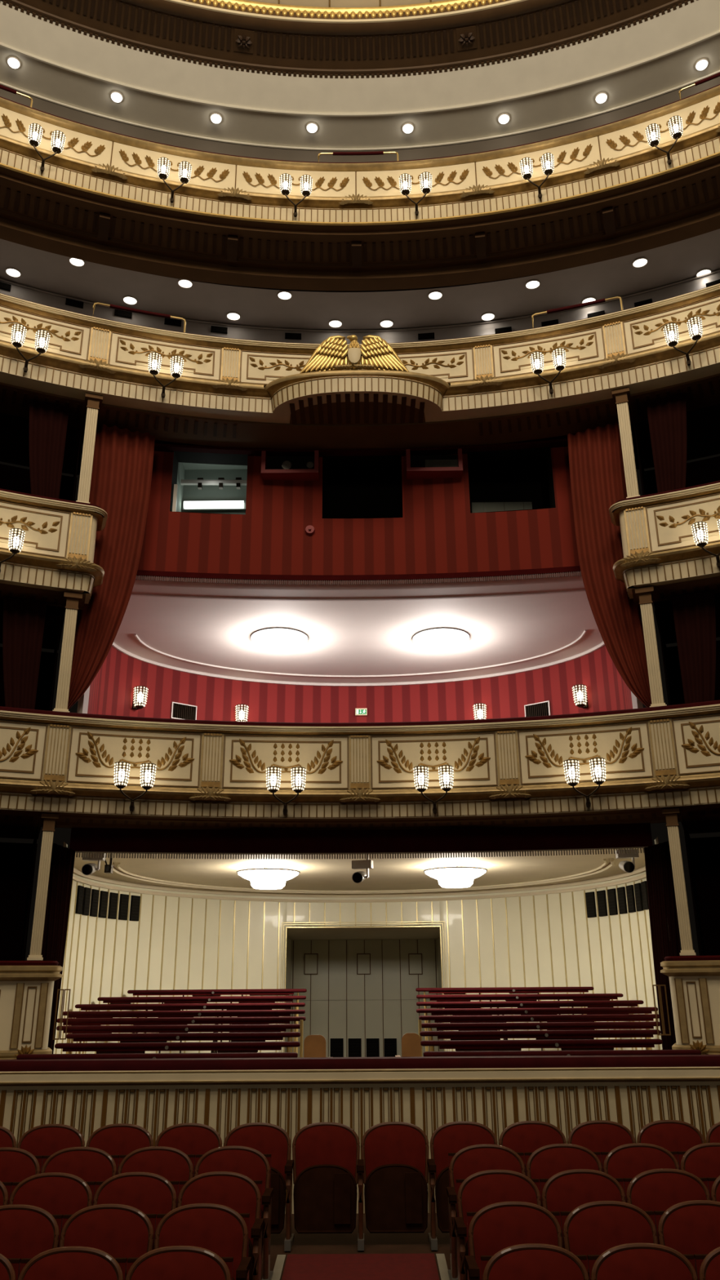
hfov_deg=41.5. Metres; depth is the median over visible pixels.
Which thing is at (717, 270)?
trim
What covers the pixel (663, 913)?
drape
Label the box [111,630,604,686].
trim
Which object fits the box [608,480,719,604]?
balcony
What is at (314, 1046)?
seat
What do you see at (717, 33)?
trim
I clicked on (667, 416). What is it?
curtain
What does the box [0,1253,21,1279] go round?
seat
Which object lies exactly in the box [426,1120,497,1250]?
seat
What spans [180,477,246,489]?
bar
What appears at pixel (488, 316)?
recessed light
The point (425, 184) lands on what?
sconce
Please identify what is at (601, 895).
air vent
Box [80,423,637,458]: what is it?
floor
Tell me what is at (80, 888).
air vent
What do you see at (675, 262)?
ceiling
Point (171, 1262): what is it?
seat
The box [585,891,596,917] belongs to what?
air vent
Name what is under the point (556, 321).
air vent
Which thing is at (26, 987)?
parapet
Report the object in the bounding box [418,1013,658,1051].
rail
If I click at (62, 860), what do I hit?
drape
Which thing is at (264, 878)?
ceiling lamp
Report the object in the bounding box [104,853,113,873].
spotlight
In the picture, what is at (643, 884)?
air vent
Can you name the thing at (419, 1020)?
post
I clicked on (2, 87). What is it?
rail
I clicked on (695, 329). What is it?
sconce
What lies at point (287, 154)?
wall
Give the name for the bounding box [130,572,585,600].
trim
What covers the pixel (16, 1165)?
seat
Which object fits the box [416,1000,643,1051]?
rail
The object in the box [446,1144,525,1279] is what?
seat
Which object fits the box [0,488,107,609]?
balcony
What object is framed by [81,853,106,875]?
spotlight
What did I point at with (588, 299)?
recessed light
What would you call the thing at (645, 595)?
column
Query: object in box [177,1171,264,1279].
seat
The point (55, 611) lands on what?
floor
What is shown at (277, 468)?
housing
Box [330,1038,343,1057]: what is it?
air vent
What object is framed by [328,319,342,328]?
recessed light
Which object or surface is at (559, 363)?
sconce
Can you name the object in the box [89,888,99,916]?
air vent
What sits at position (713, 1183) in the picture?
seat
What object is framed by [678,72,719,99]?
rail
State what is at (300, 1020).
post
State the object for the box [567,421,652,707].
curtain
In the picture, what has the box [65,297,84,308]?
air vent
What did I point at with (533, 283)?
recessed light
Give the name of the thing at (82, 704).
trim
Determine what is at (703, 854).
wall
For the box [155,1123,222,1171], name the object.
seat
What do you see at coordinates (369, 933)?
ceiling
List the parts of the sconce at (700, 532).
lamp shade, lamp shade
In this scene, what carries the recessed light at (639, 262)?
in the ceiling at (675, 262)
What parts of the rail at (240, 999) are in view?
post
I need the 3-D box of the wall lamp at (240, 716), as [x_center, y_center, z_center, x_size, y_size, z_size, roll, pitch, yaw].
[-2.305,1.477,18.474,0.257,0.414,0.270,7,-22,-20]
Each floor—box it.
[0,600,65,616]
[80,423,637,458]
[140,266,574,292]
[261,1213,466,1279]
[653,592,719,610]
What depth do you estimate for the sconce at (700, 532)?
11.53 m
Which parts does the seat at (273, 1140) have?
backrest, frame, folded seat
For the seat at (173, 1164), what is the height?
0.876 m
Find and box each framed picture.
[303,953,318,974]
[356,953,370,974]
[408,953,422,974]
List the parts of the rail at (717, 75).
post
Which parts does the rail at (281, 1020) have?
post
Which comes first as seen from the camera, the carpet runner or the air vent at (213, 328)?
the carpet runner
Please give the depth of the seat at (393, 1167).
7.79 m
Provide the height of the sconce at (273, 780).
0.536 m
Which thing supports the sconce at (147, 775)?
attached to the balcony at (508, 772)
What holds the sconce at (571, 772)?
attached to the balcony at (508, 772)
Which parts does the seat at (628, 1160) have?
frame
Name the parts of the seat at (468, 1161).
armrest, frame, backrest, frame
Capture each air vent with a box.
[0,281,11,291]
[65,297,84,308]
[75,885,84,914]
[81,887,91,915]
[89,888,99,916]
[97,890,108,918]
[107,892,118,919]
[114,309,132,318]
[118,893,128,919]
[129,895,140,920]
[164,317,181,326]
[170,702,197,719]
[210,325,227,333]
[284,333,301,339]
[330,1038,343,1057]
[348,1038,361,1057]
[366,1038,379,1057]
[384,1038,396,1057]
[417,332,434,340]
[494,326,511,333]
[524,700,551,716]
[541,319,558,326]
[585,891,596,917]
[586,310,604,317]
[596,889,607,916]
[607,888,617,915]
[617,886,627,914]
[626,884,635,912]
[634,298,652,306]
[634,883,643,911]
[640,880,648,910]
[705,279,719,287]
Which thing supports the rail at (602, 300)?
on the balcony at (480, 389)
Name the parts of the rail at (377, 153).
post, post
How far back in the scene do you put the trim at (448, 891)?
17.15 m
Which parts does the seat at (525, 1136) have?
frame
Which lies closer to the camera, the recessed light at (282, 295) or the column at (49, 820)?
the column at (49, 820)
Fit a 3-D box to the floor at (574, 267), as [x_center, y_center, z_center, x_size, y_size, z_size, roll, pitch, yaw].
[-0.072,-7.597,14.521,23.849,0.350,7.668,-1,-20,0]
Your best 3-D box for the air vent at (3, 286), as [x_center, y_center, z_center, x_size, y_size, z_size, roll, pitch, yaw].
[-6.137,-6.068,16.257,0.300,0.110,0.058,9,-22,-25]
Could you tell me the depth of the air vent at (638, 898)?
14.73 m
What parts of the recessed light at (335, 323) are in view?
lit glass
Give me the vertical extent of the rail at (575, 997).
1.271 m
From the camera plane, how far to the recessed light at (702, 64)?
17.69 m
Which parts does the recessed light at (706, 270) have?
lit glass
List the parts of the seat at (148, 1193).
frame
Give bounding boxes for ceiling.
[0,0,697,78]
[0,0,719,148]
[0,228,719,329]
[0,412,84,839]
[73,848,645,893]
[113,591,603,683]
[247,0,444,7]
[286,925,439,940]
[631,404,719,833]
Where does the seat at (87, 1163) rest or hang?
on the floor at (397, 1242)
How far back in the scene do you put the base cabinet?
14.72 m
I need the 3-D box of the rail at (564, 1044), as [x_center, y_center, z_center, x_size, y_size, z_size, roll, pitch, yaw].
[2.002,5.023,10.261,2.659,1.296,0.145,-1,-20,0]
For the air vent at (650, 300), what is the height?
0.110 m
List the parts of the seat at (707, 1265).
backrest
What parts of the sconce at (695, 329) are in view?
lamp shade, lamp shade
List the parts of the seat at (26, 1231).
backrest, frame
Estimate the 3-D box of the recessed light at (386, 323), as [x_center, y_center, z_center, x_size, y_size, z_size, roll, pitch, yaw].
[0.488,-5.804,17.410,0.260,0.058,0.260,-4,-20,11]
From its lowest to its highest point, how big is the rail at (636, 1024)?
1.270 m
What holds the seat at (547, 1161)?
on the floor at (397, 1242)
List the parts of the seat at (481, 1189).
armrest, frame, folded seat, frame, backrest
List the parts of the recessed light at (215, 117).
lit glass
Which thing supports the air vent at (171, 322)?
in the wall at (17, 291)
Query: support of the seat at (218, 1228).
on the floor at (397, 1242)
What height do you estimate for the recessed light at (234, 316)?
0.058 m
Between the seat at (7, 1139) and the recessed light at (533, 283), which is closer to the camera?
the seat at (7, 1139)
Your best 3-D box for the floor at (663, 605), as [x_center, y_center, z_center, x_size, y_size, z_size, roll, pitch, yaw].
[6.371,1.883,10.890,5.699,5.860,2.414,-13,-24,31]
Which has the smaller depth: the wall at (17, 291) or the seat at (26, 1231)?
the seat at (26, 1231)
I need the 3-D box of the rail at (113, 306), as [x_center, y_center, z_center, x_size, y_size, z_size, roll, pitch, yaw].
[-3.178,-4.603,13.688,1.315,0.374,0.060,5,-21,-16]
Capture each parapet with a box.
[0,960,70,1059]
[0,1054,719,1213]
[652,955,719,1054]
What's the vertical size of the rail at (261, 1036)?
1.285 m
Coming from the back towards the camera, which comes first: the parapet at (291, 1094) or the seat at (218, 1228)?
the parapet at (291, 1094)
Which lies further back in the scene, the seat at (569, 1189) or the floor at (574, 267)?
the floor at (574, 267)
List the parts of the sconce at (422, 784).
lamp shade, lamp shade, bulb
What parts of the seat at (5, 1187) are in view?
backrest, frame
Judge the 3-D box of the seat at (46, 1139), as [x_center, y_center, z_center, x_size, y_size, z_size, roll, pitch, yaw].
[-2.622,4.483,7.802,0.606,0.876,0.440,-1,-20,0]
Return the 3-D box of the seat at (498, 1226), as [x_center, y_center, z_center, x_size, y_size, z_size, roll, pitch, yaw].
[0.932,3.842,5.604,0.606,0.876,0.440,-1,-20,0]
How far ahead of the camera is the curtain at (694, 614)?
11.86 m
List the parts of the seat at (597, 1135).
backrest, frame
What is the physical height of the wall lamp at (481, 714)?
0.414 m
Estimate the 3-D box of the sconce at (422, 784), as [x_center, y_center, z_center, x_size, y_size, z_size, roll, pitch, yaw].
[0.894,1.808,11.444,0.490,0.536,0.317,-2,-20,5]
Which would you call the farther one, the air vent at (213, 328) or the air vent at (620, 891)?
the air vent at (213, 328)
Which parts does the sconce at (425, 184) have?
lamp shade, lamp shade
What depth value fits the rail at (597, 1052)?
9.73 m
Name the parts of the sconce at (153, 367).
lamp shade, lamp shade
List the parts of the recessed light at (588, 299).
lit glass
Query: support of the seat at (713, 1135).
on the floor at (397, 1242)
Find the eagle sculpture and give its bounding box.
[300,334,408,373]
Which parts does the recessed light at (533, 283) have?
lit glass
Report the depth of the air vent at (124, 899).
15.85 m
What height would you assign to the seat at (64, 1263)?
0.876 m
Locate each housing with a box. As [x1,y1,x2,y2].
[261,450,319,480]
[405,448,462,479]
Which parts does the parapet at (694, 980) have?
fluted panel, gilded cornice, velvet armrest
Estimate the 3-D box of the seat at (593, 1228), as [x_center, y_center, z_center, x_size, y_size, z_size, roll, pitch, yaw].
[1.512,3.837,5.601,0.606,0.876,0.440,-1,-20,0]
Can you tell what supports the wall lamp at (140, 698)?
attached to the wall at (111, 692)
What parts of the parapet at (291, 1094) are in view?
fluted panel, fluted panel, fluted panel, fluted panel, velvet armrest, fluted panel, fluted panel, fluted panel, fluted panel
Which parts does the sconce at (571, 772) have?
lamp shade, bulb, lamp shade, bulb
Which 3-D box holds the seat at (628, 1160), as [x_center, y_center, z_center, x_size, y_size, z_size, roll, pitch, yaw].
[2.102,4.188,6.938,0.606,0.876,0.440,-1,-20,0]
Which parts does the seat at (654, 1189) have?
frame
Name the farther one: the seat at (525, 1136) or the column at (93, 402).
the column at (93, 402)
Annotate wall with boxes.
[0,76,719,162]
[0,271,719,475]
[0,408,84,960]
[53,836,669,1053]
[87,644,632,722]
[137,433,579,575]
[176,457,550,518]
[284,937,444,1057]
[631,402,719,955]
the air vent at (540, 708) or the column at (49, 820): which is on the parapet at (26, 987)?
the column at (49, 820)
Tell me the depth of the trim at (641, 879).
16.29 m
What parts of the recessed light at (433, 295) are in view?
lit glass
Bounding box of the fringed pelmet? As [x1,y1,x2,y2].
[69,822,653,858]
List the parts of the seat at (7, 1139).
backrest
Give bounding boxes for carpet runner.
[281,1253,439,1279]
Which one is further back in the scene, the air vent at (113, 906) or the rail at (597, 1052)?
the air vent at (113, 906)
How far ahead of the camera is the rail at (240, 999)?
14.73 m
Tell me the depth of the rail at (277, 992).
15.45 m
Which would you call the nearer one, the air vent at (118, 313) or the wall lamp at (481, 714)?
the air vent at (118, 313)
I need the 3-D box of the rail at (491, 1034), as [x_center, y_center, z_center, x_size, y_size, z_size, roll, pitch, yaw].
[2.124,5.205,10.971,2.827,1.285,0.145,-1,-20,0]
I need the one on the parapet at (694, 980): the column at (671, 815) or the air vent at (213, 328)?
the column at (671, 815)
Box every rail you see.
[0,84,32,107]
[16,1052,297,1059]
[54,1041,300,1053]
[56,1023,299,1053]
[57,1016,306,1053]
[62,1009,305,1052]
[66,1031,300,1053]
[75,1002,305,1053]
[93,302,186,332]
[97,995,306,1053]
[127,988,306,1053]
[317,151,399,161]
[415,986,593,1051]
[416,993,622,1050]
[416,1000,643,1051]
[416,1007,657,1051]
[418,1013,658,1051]
[419,1029,660,1051]
[420,1039,662,1051]
[421,1021,659,1049]
[422,1049,701,1056]
[531,296,623,328]
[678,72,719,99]
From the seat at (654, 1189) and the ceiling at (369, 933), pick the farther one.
the ceiling at (369, 933)
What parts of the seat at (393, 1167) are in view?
frame, armrest, backrest, frame, folded seat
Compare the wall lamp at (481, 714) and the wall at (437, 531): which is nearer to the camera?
the wall at (437, 531)
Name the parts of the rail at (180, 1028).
post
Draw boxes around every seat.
[0,1125,16,1147]
[0,1146,43,1195]
[0,1180,12,1205]
[0,1204,63,1275]
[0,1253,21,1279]
[8,1172,95,1231]
[17,1124,84,1162]
[17,1246,127,1279]
[40,1146,119,1197]
[59,1204,156,1277]
[85,1123,153,1167]
[93,1172,178,1232]
[117,1146,195,1204]
[125,1245,233,1279]
[154,1203,251,1279]
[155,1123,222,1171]
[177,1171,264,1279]
[194,1146,273,1279]
[223,1122,291,1233]
[284,1122,359,1251]
[303,1035,325,1057]
[356,1121,429,1250]
[395,1032,421,1057]
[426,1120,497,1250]
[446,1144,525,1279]
[453,1169,541,1279]
[465,1201,562,1279]
[480,1243,588,1279]
[498,1120,566,1171]
[524,1143,602,1199]
[539,1168,626,1248]
[560,1200,657,1279]
[568,1120,635,1169]
[586,1242,697,1279]
[600,1142,679,1191]
[622,1168,711,1226]
[636,1120,704,1161]
[653,1200,719,1272]
[676,1142,719,1189]
[693,1246,719,1279]
[706,1121,719,1142]
[706,1175,719,1201]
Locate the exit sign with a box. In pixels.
[355,708,367,715]
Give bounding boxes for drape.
[40,843,75,1053]
[644,840,679,1049]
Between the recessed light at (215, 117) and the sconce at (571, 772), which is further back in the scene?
the recessed light at (215, 117)
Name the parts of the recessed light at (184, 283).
lit glass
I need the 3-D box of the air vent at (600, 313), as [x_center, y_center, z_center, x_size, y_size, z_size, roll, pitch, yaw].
[4.198,-5.769,16.874,0.300,0.110,0.058,-7,-21,17]
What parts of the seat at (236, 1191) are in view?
backrest, frame, folded seat, frame, armrest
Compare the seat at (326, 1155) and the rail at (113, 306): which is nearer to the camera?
the seat at (326, 1155)
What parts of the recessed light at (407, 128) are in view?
lit glass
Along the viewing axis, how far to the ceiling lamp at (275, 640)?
16.38 m
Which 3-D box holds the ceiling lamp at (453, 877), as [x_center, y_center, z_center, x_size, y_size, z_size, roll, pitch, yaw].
[1.428,3.533,14.189,0.953,0.317,0.953,-1,-20,0]
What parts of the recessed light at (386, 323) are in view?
lit glass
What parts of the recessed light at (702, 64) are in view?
lit glass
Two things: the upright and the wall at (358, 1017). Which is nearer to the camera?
the upright
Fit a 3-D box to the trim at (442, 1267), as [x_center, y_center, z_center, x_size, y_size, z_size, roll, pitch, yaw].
[0.604,3.996,4.709,0.065,0.372,5.600,-1,-20,0]
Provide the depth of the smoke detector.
13.97 m
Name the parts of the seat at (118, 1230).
backrest, frame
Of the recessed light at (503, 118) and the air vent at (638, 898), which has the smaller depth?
the air vent at (638, 898)
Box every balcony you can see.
[0,84,719,290]
[0,283,719,449]
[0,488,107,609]
[0,699,719,830]
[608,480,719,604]
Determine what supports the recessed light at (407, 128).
in the ceiling at (695, 20)
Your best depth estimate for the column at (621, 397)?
12.73 m
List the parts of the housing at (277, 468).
panel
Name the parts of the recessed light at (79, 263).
lit glass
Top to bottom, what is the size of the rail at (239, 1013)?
1.254 m
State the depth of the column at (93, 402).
12.77 m
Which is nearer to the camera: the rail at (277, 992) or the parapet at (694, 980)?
the parapet at (694, 980)
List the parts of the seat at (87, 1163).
frame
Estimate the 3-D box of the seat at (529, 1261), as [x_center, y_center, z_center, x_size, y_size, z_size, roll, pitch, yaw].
[0.927,3.645,4.882,0.606,0.876,0.440,-1,-20,0]
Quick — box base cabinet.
[470,502,532,512]
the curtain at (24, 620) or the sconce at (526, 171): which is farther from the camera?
the sconce at (526, 171)
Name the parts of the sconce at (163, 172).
lamp shade, lamp shade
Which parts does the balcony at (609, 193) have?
panel, panel, panel, velvet armrest, gilded moulding, gilded cornice, panel, panel, panel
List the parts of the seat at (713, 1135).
backrest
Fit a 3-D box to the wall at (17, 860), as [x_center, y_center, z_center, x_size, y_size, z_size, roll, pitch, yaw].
[-6.475,0.728,11.491,5.692,8.620,2.232,11,-23,-28]
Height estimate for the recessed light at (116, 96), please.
0.093 m
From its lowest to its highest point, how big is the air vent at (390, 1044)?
0.720 m
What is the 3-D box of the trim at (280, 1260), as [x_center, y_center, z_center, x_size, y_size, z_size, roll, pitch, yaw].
[-0.631,4.008,4.715,0.065,0.372,5.600,-1,-20,0]
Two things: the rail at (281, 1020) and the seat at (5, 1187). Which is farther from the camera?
the rail at (281, 1020)
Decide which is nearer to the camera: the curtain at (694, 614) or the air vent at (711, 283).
the curtain at (694, 614)
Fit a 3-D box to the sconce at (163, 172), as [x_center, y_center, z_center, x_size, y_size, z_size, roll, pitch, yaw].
[-2.889,-7.094,14.702,0.529,0.579,0.342,4,-21,-13]
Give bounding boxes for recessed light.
[4,266,21,277]
[7,56,20,68]
[68,257,84,266]
[110,91,123,102]
[122,295,137,304]
[177,278,193,288]
[209,112,222,124]
[226,311,240,320]
[276,289,292,299]
[306,122,318,133]
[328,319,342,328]
[379,319,393,328]
[401,122,413,133]
[427,290,442,299]
[480,311,495,320]
[497,113,510,124]
[524,279,540,288]
[581,296,596,303]
[595,92,607,103]
[631,257,648,267]
[694,58,708,71]
[695,267,711,276]
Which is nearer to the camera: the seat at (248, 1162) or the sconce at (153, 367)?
the seat at (248, 1162)
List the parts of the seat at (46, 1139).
frame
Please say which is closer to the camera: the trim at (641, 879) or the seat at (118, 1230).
the seat at (118, 1230)
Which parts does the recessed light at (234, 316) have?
lit glass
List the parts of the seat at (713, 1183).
frame, backrest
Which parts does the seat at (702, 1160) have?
frame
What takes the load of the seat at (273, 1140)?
on the floor at (397, 1242)
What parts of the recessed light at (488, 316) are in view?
lit glass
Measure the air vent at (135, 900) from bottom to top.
0.410 m
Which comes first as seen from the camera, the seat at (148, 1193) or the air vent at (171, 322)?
the seat at (148, 1193)
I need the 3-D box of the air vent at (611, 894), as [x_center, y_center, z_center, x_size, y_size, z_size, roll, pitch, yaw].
[4.140,4.296,15.576,0.033,0.410,0.200,6,-21,-18]
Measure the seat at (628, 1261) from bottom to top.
0.876 m
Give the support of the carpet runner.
on the floor at (397, 1242)
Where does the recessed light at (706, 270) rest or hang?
in the ceiling at (675, 262)
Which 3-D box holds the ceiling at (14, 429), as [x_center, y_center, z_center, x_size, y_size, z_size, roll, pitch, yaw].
[-6.581,-0.599,12.213,5.699,5.710,1.721,12,-23,-30]
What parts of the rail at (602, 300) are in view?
post, post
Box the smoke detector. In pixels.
[305,524,315,535]
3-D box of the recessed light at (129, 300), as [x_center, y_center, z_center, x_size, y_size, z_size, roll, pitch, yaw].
[-4.055,-5.997,16.753,0.260,0.058,0.260,2,-20,-8]
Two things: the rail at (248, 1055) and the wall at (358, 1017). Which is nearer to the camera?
the rail at (248, 1055)
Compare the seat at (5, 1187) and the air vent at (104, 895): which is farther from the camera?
the air vent at (104, 895)
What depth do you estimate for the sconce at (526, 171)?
14.61 m
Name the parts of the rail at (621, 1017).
post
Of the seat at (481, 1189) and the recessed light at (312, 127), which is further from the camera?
the recessed light at (312, 127)
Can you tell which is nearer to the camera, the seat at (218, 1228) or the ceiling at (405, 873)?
the seat at (218, 1228)
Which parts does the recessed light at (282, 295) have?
lit glass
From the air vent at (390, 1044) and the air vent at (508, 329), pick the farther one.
the air vent at (390, 1044)
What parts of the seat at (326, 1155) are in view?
frame, armrest, folded seat, backrest, frame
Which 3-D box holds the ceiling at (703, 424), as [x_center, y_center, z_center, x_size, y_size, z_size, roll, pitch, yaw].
[6.540,-0.718,12.151,5.699,5.710,1.721,-13,-24,31]
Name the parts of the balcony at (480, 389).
panel, panel moulding, panel, panel moulding, panel, panel moulding, velvet armrest, gilded moulding, cornice, panel, panel moulding, panel moulding, panel, panel moulding, panel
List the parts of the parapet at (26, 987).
velvet armrest, gilded cornice, fluted panel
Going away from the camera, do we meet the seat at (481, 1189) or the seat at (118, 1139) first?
the seat at (481, 1189)
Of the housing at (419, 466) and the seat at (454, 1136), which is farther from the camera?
the housing at (419, 466)
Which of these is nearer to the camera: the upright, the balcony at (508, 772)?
the balcony at (508, 772)
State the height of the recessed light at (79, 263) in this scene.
0.058 m
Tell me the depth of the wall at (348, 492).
15.34 m
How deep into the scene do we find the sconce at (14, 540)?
11.57 m
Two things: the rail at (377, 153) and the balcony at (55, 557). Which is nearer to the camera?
the balcony at (55, 557)
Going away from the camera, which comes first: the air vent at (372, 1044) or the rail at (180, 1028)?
the rail at (180, 1028)
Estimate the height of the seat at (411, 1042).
1.190 m
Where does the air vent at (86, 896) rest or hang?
in the wall at (269, 974)
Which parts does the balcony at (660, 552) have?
cornice, gilded moulding, velvet armrest, panel moulding, panel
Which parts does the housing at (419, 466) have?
panel, glass pane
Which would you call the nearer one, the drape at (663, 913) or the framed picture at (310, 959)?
the drape at (663, 913)
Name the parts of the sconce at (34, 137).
lamp shade, lamp shade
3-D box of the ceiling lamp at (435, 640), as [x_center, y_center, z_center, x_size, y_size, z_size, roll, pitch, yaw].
[1.428,0.086,16.683,1.020,0.275,1.020,-1,-20,0]
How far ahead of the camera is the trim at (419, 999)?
22.66 m
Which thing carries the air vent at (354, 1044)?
in the wall at (358, 1017)
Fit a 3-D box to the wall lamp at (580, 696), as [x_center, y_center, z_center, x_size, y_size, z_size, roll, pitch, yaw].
[4.007,1.036,17.261,0.270,0.414,0.257,12,-24,-31]
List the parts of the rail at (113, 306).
post, post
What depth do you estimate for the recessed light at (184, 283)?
16.22 m
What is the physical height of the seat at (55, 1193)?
0.876 m
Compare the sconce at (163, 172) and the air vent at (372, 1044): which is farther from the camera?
the air vent at (372, 1044)
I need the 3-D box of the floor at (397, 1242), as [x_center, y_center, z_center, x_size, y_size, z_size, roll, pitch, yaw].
[-0.010,4.214,5.007,18.000,0.575,8.300,-1,-20,0]
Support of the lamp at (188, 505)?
attached to the wall at (348, 492)
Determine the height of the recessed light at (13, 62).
0.093 m
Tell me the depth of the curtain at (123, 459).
13.03 m
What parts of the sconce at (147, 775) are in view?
bulb, lamp shade, bulb, lamp shade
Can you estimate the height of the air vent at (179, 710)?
0.320 m
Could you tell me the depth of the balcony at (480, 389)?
13.33 m
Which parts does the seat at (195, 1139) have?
backrest, frame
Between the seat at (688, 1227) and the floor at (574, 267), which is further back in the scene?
the floor at (574, 267)
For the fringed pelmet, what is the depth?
12.00 m
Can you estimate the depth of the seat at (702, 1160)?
7.15 m
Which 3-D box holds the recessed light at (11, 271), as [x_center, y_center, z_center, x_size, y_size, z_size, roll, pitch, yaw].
[-5.872,-6.229,16.084,0.260,0.058,0.260,6,-21,-16]
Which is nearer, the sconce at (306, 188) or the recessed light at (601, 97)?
the sconce at (306, 188)
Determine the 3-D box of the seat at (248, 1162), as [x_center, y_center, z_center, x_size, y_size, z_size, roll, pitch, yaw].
[-0.961,4.216,6.952,0.640,0.876,0.440,-1,-20,0]
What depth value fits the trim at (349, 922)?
17.94 m
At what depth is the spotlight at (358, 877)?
12.30 m
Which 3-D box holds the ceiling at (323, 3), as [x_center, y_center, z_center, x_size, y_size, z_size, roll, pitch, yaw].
[-0.136,-13.766,12.851,23.301,0.920,10.326,-1,-20,0]
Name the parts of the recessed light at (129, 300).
lit glass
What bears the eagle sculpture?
on the balcony at (480, 389)
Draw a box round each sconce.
[0,528,25,572]
[10,323,50,372]
[27,123,66,172]
[113,761,156,812]
[147,351,184,398]
[157,157,191,203]
[266,766,306,815]
[279,173,312,217]
[398,171,431,216]
[413,764,453,813]
[520,152,554,199]
[529,347,566,394]
[562,757,606,808]
[645,115,683,164]
[662,315,702,365]
[690,518,719,568]
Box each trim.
[0,30,719,151]
[0,269,719,332]
[55,879,660,1053]
[72,857,646,902]
[76,686,643,713]
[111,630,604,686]
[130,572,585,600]
[136,565,581,585]
[271,1254,285,1279]
[279,921,449,1052]
[291,939,439,1057]
[435,1253,449,1279]
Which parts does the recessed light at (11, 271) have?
lit glass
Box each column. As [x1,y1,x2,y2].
[26,813,58,960]
[52,591,82,712]
[75,392,102,503]
[611,386,639,497]
[635,586,666,706]
[662,807,696,955]
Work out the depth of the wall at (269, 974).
16.89 m
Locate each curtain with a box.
[2,595,46,709]
[28,399,69,498]
[67,424,155,709]
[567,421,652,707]
[645,393,687,493]
[671,590,715,703]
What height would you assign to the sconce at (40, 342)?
0.536 m
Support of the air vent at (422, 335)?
in the wall at (17, 291)
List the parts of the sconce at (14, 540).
lamp shade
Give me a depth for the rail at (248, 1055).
9.75 m
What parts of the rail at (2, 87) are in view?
post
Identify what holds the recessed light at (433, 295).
in the ceiling at (675, 262)
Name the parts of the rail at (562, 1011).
post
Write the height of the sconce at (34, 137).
0.579 m
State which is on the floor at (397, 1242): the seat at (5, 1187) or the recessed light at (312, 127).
the seat at (5, 1187)
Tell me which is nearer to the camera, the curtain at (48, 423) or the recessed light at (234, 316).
the curtain at (48, 423)
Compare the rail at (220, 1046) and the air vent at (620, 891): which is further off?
the air vent at (620, 891)
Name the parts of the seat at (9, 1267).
backrest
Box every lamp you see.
[132,685,148,710]
[182,500,245,511]
[235,703,248,721]
[236,864,300,889]
[250,627,308,653]
[412,627,470,653]
[423,863,487,888]
[472,702,486,719]
[572,684,588,708]
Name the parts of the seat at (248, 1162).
backrest, frame, folded seat, frame, armrest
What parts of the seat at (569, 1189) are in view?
backrest, frame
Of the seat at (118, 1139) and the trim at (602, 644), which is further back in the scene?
the trim at (602, 644)
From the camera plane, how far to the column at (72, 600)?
11.77 m
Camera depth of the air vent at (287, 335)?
17.50 m
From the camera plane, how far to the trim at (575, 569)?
13.67 m
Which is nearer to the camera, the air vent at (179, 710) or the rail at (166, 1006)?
the rail at (166, 1006)
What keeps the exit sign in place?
attached to the wall at (111, 692)
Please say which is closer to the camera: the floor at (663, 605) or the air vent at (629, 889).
the floor at (663, 605)
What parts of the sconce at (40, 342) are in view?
lamp shade, lamp shade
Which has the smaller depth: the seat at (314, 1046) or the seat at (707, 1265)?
the seat at (707, 1265)
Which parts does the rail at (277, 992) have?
post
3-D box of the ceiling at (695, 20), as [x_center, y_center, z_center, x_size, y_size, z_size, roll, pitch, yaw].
[-0.098,-11.434,16.259,24.175,0.350,7.042,-1,-20,0]
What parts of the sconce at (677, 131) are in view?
lamp shade, lamp shade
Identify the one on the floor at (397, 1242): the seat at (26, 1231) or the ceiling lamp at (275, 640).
the seat at (26, 1231)
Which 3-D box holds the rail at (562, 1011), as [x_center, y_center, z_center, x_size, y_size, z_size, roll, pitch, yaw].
[2.485,5.750,13.101,3.377,1.254,0.145,-1,-20,0]
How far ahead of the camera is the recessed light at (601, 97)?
18.34 m
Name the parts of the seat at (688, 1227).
frame, backrest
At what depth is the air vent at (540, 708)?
18.01 m
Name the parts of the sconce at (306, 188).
lamp shade, lamp shade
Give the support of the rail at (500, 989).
on the floor
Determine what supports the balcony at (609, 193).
attached to the floor at (574, 267)
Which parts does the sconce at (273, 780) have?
bulb, lamp shade, lamp shade, bulb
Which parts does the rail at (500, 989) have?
post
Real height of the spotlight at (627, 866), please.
0.348 m
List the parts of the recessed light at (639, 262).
lit glass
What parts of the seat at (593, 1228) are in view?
backrest, frame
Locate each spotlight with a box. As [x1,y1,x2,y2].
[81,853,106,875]
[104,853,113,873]
[351,853,373,883]
[615,848,639,872]
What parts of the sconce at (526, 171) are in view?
lamp shade, lamp shade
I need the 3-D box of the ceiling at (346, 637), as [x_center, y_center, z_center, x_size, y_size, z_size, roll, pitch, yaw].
[0.006,-0.085,16.586,8.900,0.001,5.707,-1,-20,0]
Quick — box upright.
[172,484,177,511]
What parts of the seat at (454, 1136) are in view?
armrest, frame, folded seat, backrest, frame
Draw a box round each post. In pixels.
[299,1019,302,1057]
[417,1019,422,1056]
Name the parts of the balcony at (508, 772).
panel, panel moulding, panel, panel moulding, panel moulding, panel, velvet armrest, gilded moulding, cornice, panel moulding, panel, panel moulding, panel, panel moulding, panel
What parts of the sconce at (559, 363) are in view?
lamp shade, lamp shade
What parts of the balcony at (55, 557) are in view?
panel, panel moulding, velvet armrest, gilded moulding, cornice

